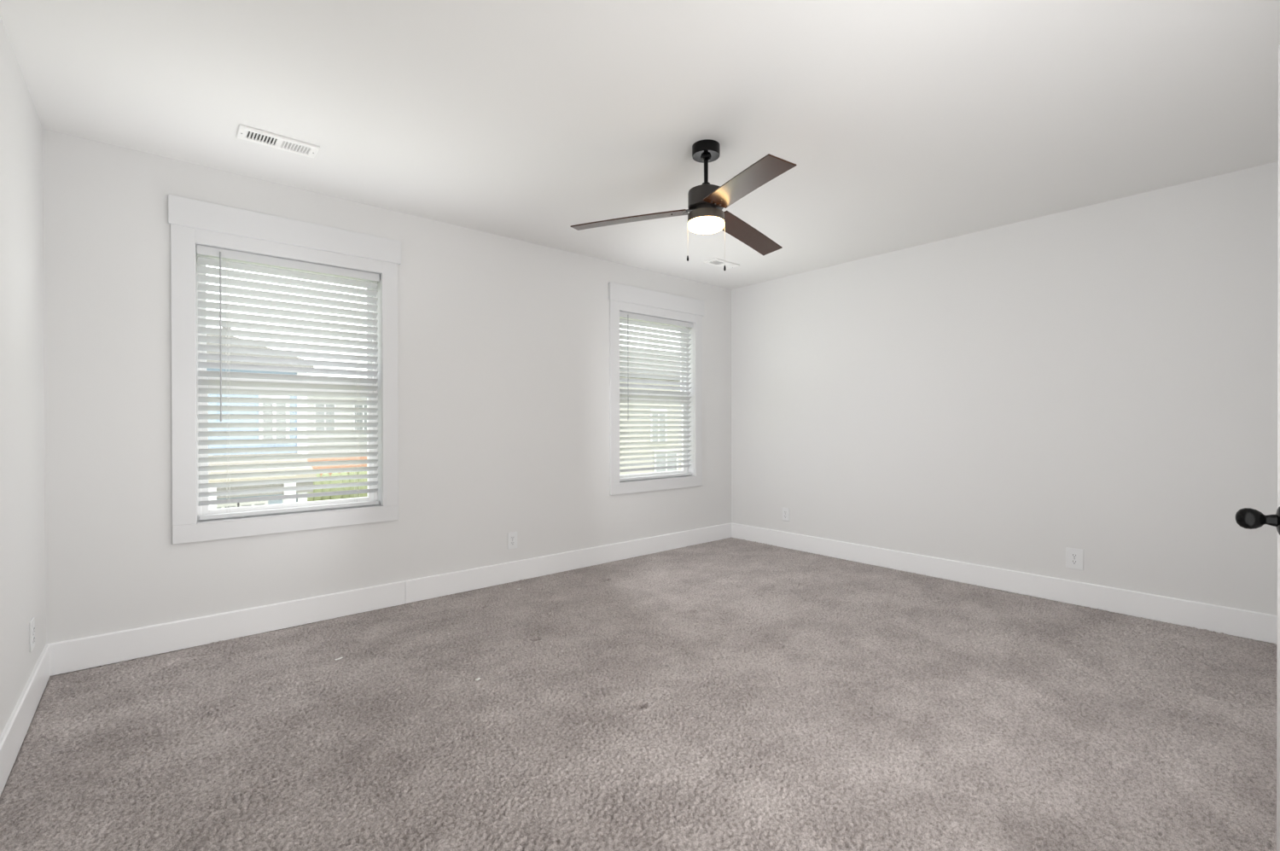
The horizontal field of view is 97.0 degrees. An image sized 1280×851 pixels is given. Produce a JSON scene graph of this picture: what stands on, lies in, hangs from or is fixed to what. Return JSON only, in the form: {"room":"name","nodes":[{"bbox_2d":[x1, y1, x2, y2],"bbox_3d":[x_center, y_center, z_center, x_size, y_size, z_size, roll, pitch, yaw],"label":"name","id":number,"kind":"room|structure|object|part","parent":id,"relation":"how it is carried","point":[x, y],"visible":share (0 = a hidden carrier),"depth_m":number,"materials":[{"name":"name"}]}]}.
{"room":"empty bedroom","nodes":[
{"label":"empty bedroom","id":0,"kind":"room"},
{"bbox_2d":[0,16,46,736],"bbox_3d":[-1.444,-0.099,0.998,0.150,2.640,3.896,0,0,-41],"label":"wall","id":1,"kind":"structure","parent":0,"point":[22,466],"depth_m":2.06,"materials":[{"name":"white paint"}]},
{"bbox_2d":[0,644,50,796],"bbox_3d":[-1.424,1.050,1.107,0.014,0.142,3.732,0,0,-41],"label":"baseboard","id":2,"kind":"structure","parent":1,"relation":"attached to","point":[12,737],"depth_m":2.01,"materials":[{"name":"white"}]},
{"bbox_2d":[29,616,34,651],"bbox_3d":[-2.393,0.824,2.230,0.009,0.118,0.074,0,0,-41],"label":"wall outlet","id":3,"kind":"object","parent":1,"relation":"attached to","point":[32,621],"visible":1,"depth_m":2.22,"materials":[{"name":"white plastic"}]},
{"bbox_2d":[42,128,731,675],"bbox_3d":[-0.927,-0.111,4.108,4.987,2.640,0.150,0,0,-41],"label":"wall","id":4,"kind":"structure","parent":0,"point":[503,341],"depth_m":3.44,"materials":[{"name":"white paint"}]},
{"bbox_2d":[168,194,401,544],"bbox_3d":[-1.949,-0.275,3.204,1.108,1.725,0.170,0,0,-41],"label":"window","id":5,"kind":"structure","parent":4,"relation":"in","point":[193,223],"depth_m":3.04,"materials":[{"name":"white"}]},
{"bbox_3d":[-2.284,-0.251,2.833,0.095,1.494,0.018,0,0,-41],"label":"casing","id":6,"kind":"part","parent":5,"relation":"part of","materials":[{"name":"white"}]},
{"bbox_3d":[-1.905,-1.067,3.148,1.108,0.141,0.030,0,0,-41],"label":"head casing","id":7,"kind":"part","parent":5,"relation":"part of","materials":[{"name":"white"}]},
{"bbox_3d":[-1.909,0.541,3.156,1.080,0.093,0.018,0,0,-41],"label":"casing","id":8,"kind":"part","parent":5,"relation":"part of","materials":[{"name":"white wood"}]},
{"bbox_3d":[-1.995,-0.570,3.254,0.852,0.664,0.022,0,0,-41],"label":"sash","id":9,"kind":"part","parent":5,"relation":"part of","materials":[{"name":"white plastic"}]},
{"bbox_3d":[-1.986,-0.217,3.244,0.896,1.422,0.062,0,0,-41],"label":"frame","id":10,"kind":"part","parent":5,"relation":"part of","materials":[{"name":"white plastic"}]},
{"bbox_3d":[-1.977,0.108,3.236,0.852,0.728,0.026,0,0,-41],"label":"sash","id":11,"kind":"part","parent":5,"relation":"part of","materials":[{"name":"white plastic"}]},
{"bbox_2d":[196,244,379,519],"bbox_3d":[-1.935,-0.220,3.184,0.880,1.404,0.071,0,0,-41],"label":"window blind","id":12,"kind":"object","parent":5,"relation":"attached to","point":[206,251],"visible":1,"depth_m":3.15,"materials":[{"name":"white plastic"}]},
{"bbox_3d":[-2.177,-0.207,2.989,0.013,1.346,0.052,0,0,-41],"label":"ladder cord","id":13,"kind":"part","parent":12,"relation":"part of","materials":[{"name":"white fabric"}]},
{"bbox_3d":[-1.940,0.472,3.194,0.868,0.020,0.050,0,0,-41],"label":"rail","id":14,"kind":"part","parent":12,"relation":"part of","materials":[{"name":"white plastic"}]},
{"bbox_3d":[-1.701,-0.210,3.397,0.013,1.346,0.052,0,0,-41],"label":"ladder cord","id":15,"kind":"part","parent":12,"relation":"part of","materials":[{"name":"white fabric"}]},
{"bbox_3d":[-1.910,-0.962,3.152,0.896,0.075,0.018,0,0,-41],"label":"casing","id":16,"kind":"part","parent":5,"relation":"part of","materials":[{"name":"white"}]},
{"bbox_3d":[-1.535,-0.255,3.475,0.091,1.494,0.018,0,0,-41],"label":"casing","id":17,"kind":"part","parent":5,"relation":"part of","materials":[{"name":"white"}]},
{"bbox_2d":[45,522,732,675],"bbox_3d":[-0.872,1.038,4.050,4.687,0.142,0.014,0,0,-41],"label":"baseboard","id":18,"kind":"structure","parent":4,"relation":"attached to","point":[91,651],"depth_m":3.26,"materials":[{"name":"white wood"}]},
{"bbox_2d":[507,531,517,549],"bbox_3d":[-0.906,0.817,4.023,0.074,0.118,0.009,0,0,-41],"label":"wall outlet","id":19,"kind":"object","parent":4,"relation":"attached to","point":[512,537],"visible":1,"depth_m":4.02,"materials":[{"name":"white plastic"}]},
{"bbox_2d":[608,281,703,494],"bbox_3d":[0.128,-0.298,4.987,1.108,1.725,0.170,0,0,-41],"label":"window","id":20,"kind":"structure","parent":4,"relation":"in","point":[621,297],"depth_m":4.94,"materials":[{"name":"white wood"}]},
{"bbox_3d":[-0.207,-0.274,4.615,0.095,1.494,0.018,0,0,-41],"label":"casing","id":21,"kind":"part","parent":20,"relation":"part of","materials":[{"name":"white"}]},
{"bbox_3d":[0.081,-0.591,5.037,0.852,0.668,0.022,0,0,-41],"label":"sash","id":22,"kind":"part","parent":20,"relation":"part of","materials":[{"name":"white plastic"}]},
{"bbox_3d":[0.100,0.087,5.019,0.852,0.724,0.026,0,0,-41],"label":"sash","id":23,"kind":"part","parent":20,"relation":"part of","materials":[{"name":"white plastic"}]},
{"bbox_3d":[0.168,0.518,4.939,1.080,0.093,0.018,0,0,-41],"label":"casing","id":24,"kind":"part","parent":20,"relation":"part of","materials":[{"name":"white"}]},
{"bbox_2d":[619,311,692,481],"bbox_3d":[0.141,-0.243,4.967,0.880,1.404,0.071,0,0,-41],"label":"window blind","id":25,"kind":"object","parent":20,"relation":"attached to","point":[629,316],"visible":0.81,"depth_m":4.96,"materials":[{"name":"white plastic"}]},
{"bbox_3d":[-0.100,-0.231,4.772,0.013,1.346,0.052,0,0,-41],"label":"ladder cord","id":26,"kind":"part","parent":25,"relation":"part of","materials":[{"name":"white fabric"}]},
{"bbox_3d":[0.137,0.449,4.977,0.868,0.020,0.050,0,0,-41],"label":"rail","id":27,"kind":"part","parent":25,"relation":"part of","materials":[{"name":"white plastic"}]},
{"bbox_3d":[0.375,-0.233,5.180,0.013,1.346,0.052,0,0,-41],"label":"ladder cord","id":28,"kind":"part","parent":25,"relation":"part of","materials":[{"name":"white fabric"}]},
{"bbox_3d":[0.172,-1.090,4.931,1.108,0.141,0.030,0,0,-41],"label":"head casing","id":29,"kind":"part","parent":20,"relation":"part of","materials":[{"name":"white"}]},
{"bbox_3d":[0.166,-0.985,4.935,0.896,0.075,0.018,0,0,-41],"label":"casing","id":30,"kind":"part","parent":20,"relation":"part of","materials":[{"name":"white"}]},
{"bbox_3d":[0.091,-0.240,5.027,0.896,1.422,0.062,0,0,-41],"label":"frame","id":31,"kind":"part","parent":20,"relation":"part of","materials":[{"name":"white plastic"}]},
{"bbox_3d":[0.541,-0.278,5.258,0.091,1.494,0.018,0,0,-41],"label":"casing","id":32,"kind":"part","parent":20,"relation":"part of","materials":[{"name":"white"}]},
{"bbox_2d":[0,537,1276,850],"bbox_3d":[0.344,1.144,2.635,4.687,0.082,3.746,0,0,-41],"label":"floor","id":33,"kind":"structure","parent":0,"point":[730,694],"depth_m":2.10,"materials":[{"name":"carpet"}]},
{"bbox_2d":[0,0,1279,289],"bbox_3d":[0.730,-1.388,2.170,4.987,0.120,5.246,0,0,-41],"label":"ceiling","id":34,"kind":"structure","parent":0,"point":[903,124],"depth_m":2.33,"materials":[{"name":"white paint"}]},
{"bbox_2d":[236,124,319,157],"bbox_3d":[-1.682,-1.318,2.636,0.312,0.012,0.135,0,0,-41],"label":"ceiling vent","id":35,"kind":"object","parent":34,"relation":"in","point":[244,132],"visible":1,"depth_m":2.62,"materials":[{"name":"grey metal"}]},
{"bbox_2d":[570,139,796,270],"bbox_3d":[0.420,-1.032,2.739,1.105,0.595,1.193,0,0,-41],"label":"ceiling fan","id":36,"kind":"object","parent":34,"relation":"hanging from","point":[706,200],"visible":1,"depth_m":2.64,"materials":[{"name":"black"}]},
{"bbox_3d":[-0.051,-1.006,2.775,0.569,0.062,0.120,0,0,12],"label":"blade","id":37,"kind":"part","parent":36,"relation":"part of","materials":[{"name":"brown wood"}]},
{"bbox_3d":[0.315,-0.948,2.695,0.172,0.036,0.172,0,0,-41],"label":"lamp shade","id":38,"kind":"part","parent":36,"relation":"part of","materials":[{"name":"white glass"}]},
{"bbox_3d":[0.402,-0.868,2.686,0.002,0.217,0.002,0,0,19],"label":"pull chain","id":39,"kind":"part","parent":36,"relation":"part of","materials":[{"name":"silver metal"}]},
{"bbox_3d":[0.432,-0.997,2.340,0.120,0.076,0.569,0,0,-18],"label":"blade","id":40,"kind":"part","parent":36,"relation":"part of","materials":[{"name":"brown wood"}]},
{"bbox_3d":[0.561,-1.002,2.977,0.120,0.070,0.569,0,0,41],"label":"blade","id":41,"kind":"part","parent":36,"relation":"part of","materials":[{"name":"brown wood"}]},
{"bbox_2d":[704,257,739,268],"bbox_3d":[0.675,-1.330,4.659,0.295,0.012,0.135,0,0,-41],"label":"ceiling vent","id":42,"kind":"object","parent":34,"relation":"in","point":[717,262],"visible":0.96,"depth_m":4.64,"materials":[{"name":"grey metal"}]},
{"bbox_2d":[731,161,1278,644],"bbox_3d":[2.225,-0.118,4.149,0.150,2.640,3.896,0,0,-41],"label":"wall","id":43,"kind":"structure","parent":0,"point":[1100,380],"depth_m":3.61,"materials":[{"name":"white paint"}]},
{"bbox_2d":[782,507,789,521],"bbox_3d":[1.312,0.800,5.097,0.009,0.118,0.074,0,0,-41],"label":"wall outlet","id":44,"kind":"object","parent":43,"relation":"attached to","point":[785,510],"visible":1,"depth_m":5.09,"materials":[{"name":"white plastic"}]},
{"bbox_2d":[731,522,1277,643],"bbox_3d":[2.121,1.031,4.151,0.014,0.142,3.732,0,0,-41],"label":"baseboard","id":45,"kind":"structure","parent":43,"relation":"attached to","point":[1252,625],"depth_m":3.60,"materials":[{"name":"white wood"}]},
{"bbox_2d":[1065,546,1083,570],"bbox_3d":[2.685,0.823,3.497,0.009,0.127,0.088,0,0,-41],"label":"wall outlet","id":46,"kind":"object","parent":43,"relation":"attached to","point":[1074,557],"visible":1,"depth_m":3.49,"materials":[{"name":"white plastic"}]},
{"bbox_2d":[1070,552,1077,558],"bbox_3d":[2.683,0.804,3.496,0.004,0.027,0.033,0,0,-41],"label":"receptacle","id":47,"kind":"object","parent":46,"relation":"attached to","point":[1073,555],"depth_m":3.50,"materials":[{"name":"grey plastic"}]},
{"bbox_2d":[1070,559,1077,564],"bbox_3d":[2.683,0.843,3.496,0.004,0.027,0.033,0,0,-41],"label":"receptacle","id":48,"kind":"object","parent":46,"relation":"attached to","point":[1073,561],"depth_m":3.49,"materials":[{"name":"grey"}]},
{"bbox_3d":[1.611,-0.106,1.152,4.687,2.640,0.150,0,0,-41],"label":"wall","id":49,"kind":"structure","parent":0,"visible":0},
{"bbox_2d":[1234,43,1279,850],"bbox_3d":[1.263,0.098,1.086,0.111,2.010,0.771,0,0,41],"label":"door","id":50,"kind":"structure","parent":49,"relation":"in","point":[1248,518],"depth_m":1.34,"materials":[{"name":"white paint"}]},
{"bbox_3d":[1.459,0.221,1.335,0.076,0.068,0.068,0,0,41],"label":"knob","id":51,"kind":"part","parent":50,"relation":"part of","materials":[{"name":"black metal"}]},
{"label":"outside","id":52,"kind":"structure","parent":0,"visible":0},
{"bbox_3d":[-14.639,4.044,63.125,120.000,0.150,105.154,0,0,-41],"label":"lawn","id":53,"kind":"structure","parent":52,"visible":0},
{"bbox_2d":[206,326,316,509],"bbox_3d":[-14.709,0.855,12.876,11.450,6.500,10.100,0,0,-41],"label":"house","id":54,"kind":"structure","parent":53,"relation":"on","point":[212,472],"depth_m":13.01,"materials":[{"name":"blue"}]},
{"bbox_3d":[-8.776,2.658,11.542,0.220,2.880,0.220,0,0,-41],"label":"porch post","id":55,"kind":"part","parent":54,"relation":"part of","materials":[{"name":"white wood"}]},
{"bbox_3d":[-9.511,2.569,12.911,0.470,1.450,0.015,0,0,-41],"label":"pane","id":56,"kind":"part","parent":54,"relation":"part of","materials":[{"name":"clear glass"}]},
{"bbox_3d":[-9.082,2.567,13.279,0.460,1.450,0.015,0,0,-41],"label":"pane","id":57,"kind":"part","parent":54,"relation":"part of","materials":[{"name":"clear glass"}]},
{"bbox_3d":[-8.758,-0.160,13.553,0.470,1.000,0.015,0,0,-41],"label":"pane","id":58,"kind":"part","parent":54,"relation":"part of","materials":[{"name":"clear glass"}]},
{"bbox_3d":[-7.714,2.652,12.454,0.220,2.880,0.220,0,0,-41],"label":"porch post","id":59,"kind":"part","parent":54,"relation":"part of","materials":[{"name":"white wood"}]},
{"bbox_3d":[-8.372,1.338,13.995,0.200,5.500,0.260,0,0,-41],"label":"corner trim","id":60,"kind":"part","parent":54,"relation":"part of","materials":[{"name":"white"}]},
{"bbox_2d":[307,395,366,476],"bbox_3d":[-16.484,0.574,35.933,11.000,6.900,9.400,0,0,-41],"label":"house","id":61,"kind":"structure","parent":53,"relation":"on","point":[312,398],"depth_m":30.66,"materials":[{"name":"grey"}]},
{"bbox_3d":[-16.869,-0.455,30.312,0.900,1.400,0.015,0,0,-41],"label":"pane","id":62,"kind":"part","parent":61,"relation":"part of","materials":[{"name":"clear glass"}]},
{"bbox_3d":[-15.428,-0.462,31.550,0.900,1.400,0.015,0,0,-41],"label":"pane","id":63,"kind":"part","parent":61,"relation":"part of","materials":[{"name":"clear glass"}]},
{"bbox_2d":[307,465,367,501],"bbox_3d":[-12.226,3.083,30.910,11.140,1.990,0.957,0,0,-41],"label":"hedge","id":64,"kind":"object","parent":53,"relation":"on","point":[359,495],"visible":0.11,"depth_m":28.13,"materials":[{"name":"green plant"}]},
{"bbox_2d":[619,349,681,475],"bbox_3d":[0.173,0.224,26.510,14.000,7.600,9.200,0,0,-41],"label":"house","id":65,"kind":"structure","parent":53,"relation":"on","point":[620,409],"depth_m":21.46,"materials":[{"name":"grey"}]},
{"bbox_3d":[0.700,0.040,21.674,0.700,1.200,0.015,0,0,-41],"label":"pane","id":66,"kind":"part","parent":65,"relation":"part of","materials":[{"name":"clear glass"}]},
{"bbox_3d":[1.007,1.889,21.941,1.100,1.700,0.015,0,0,-41],"label":"pane","id":67,"kind":"part","parent":65,"relation":"part of","materials":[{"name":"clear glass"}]}
]}

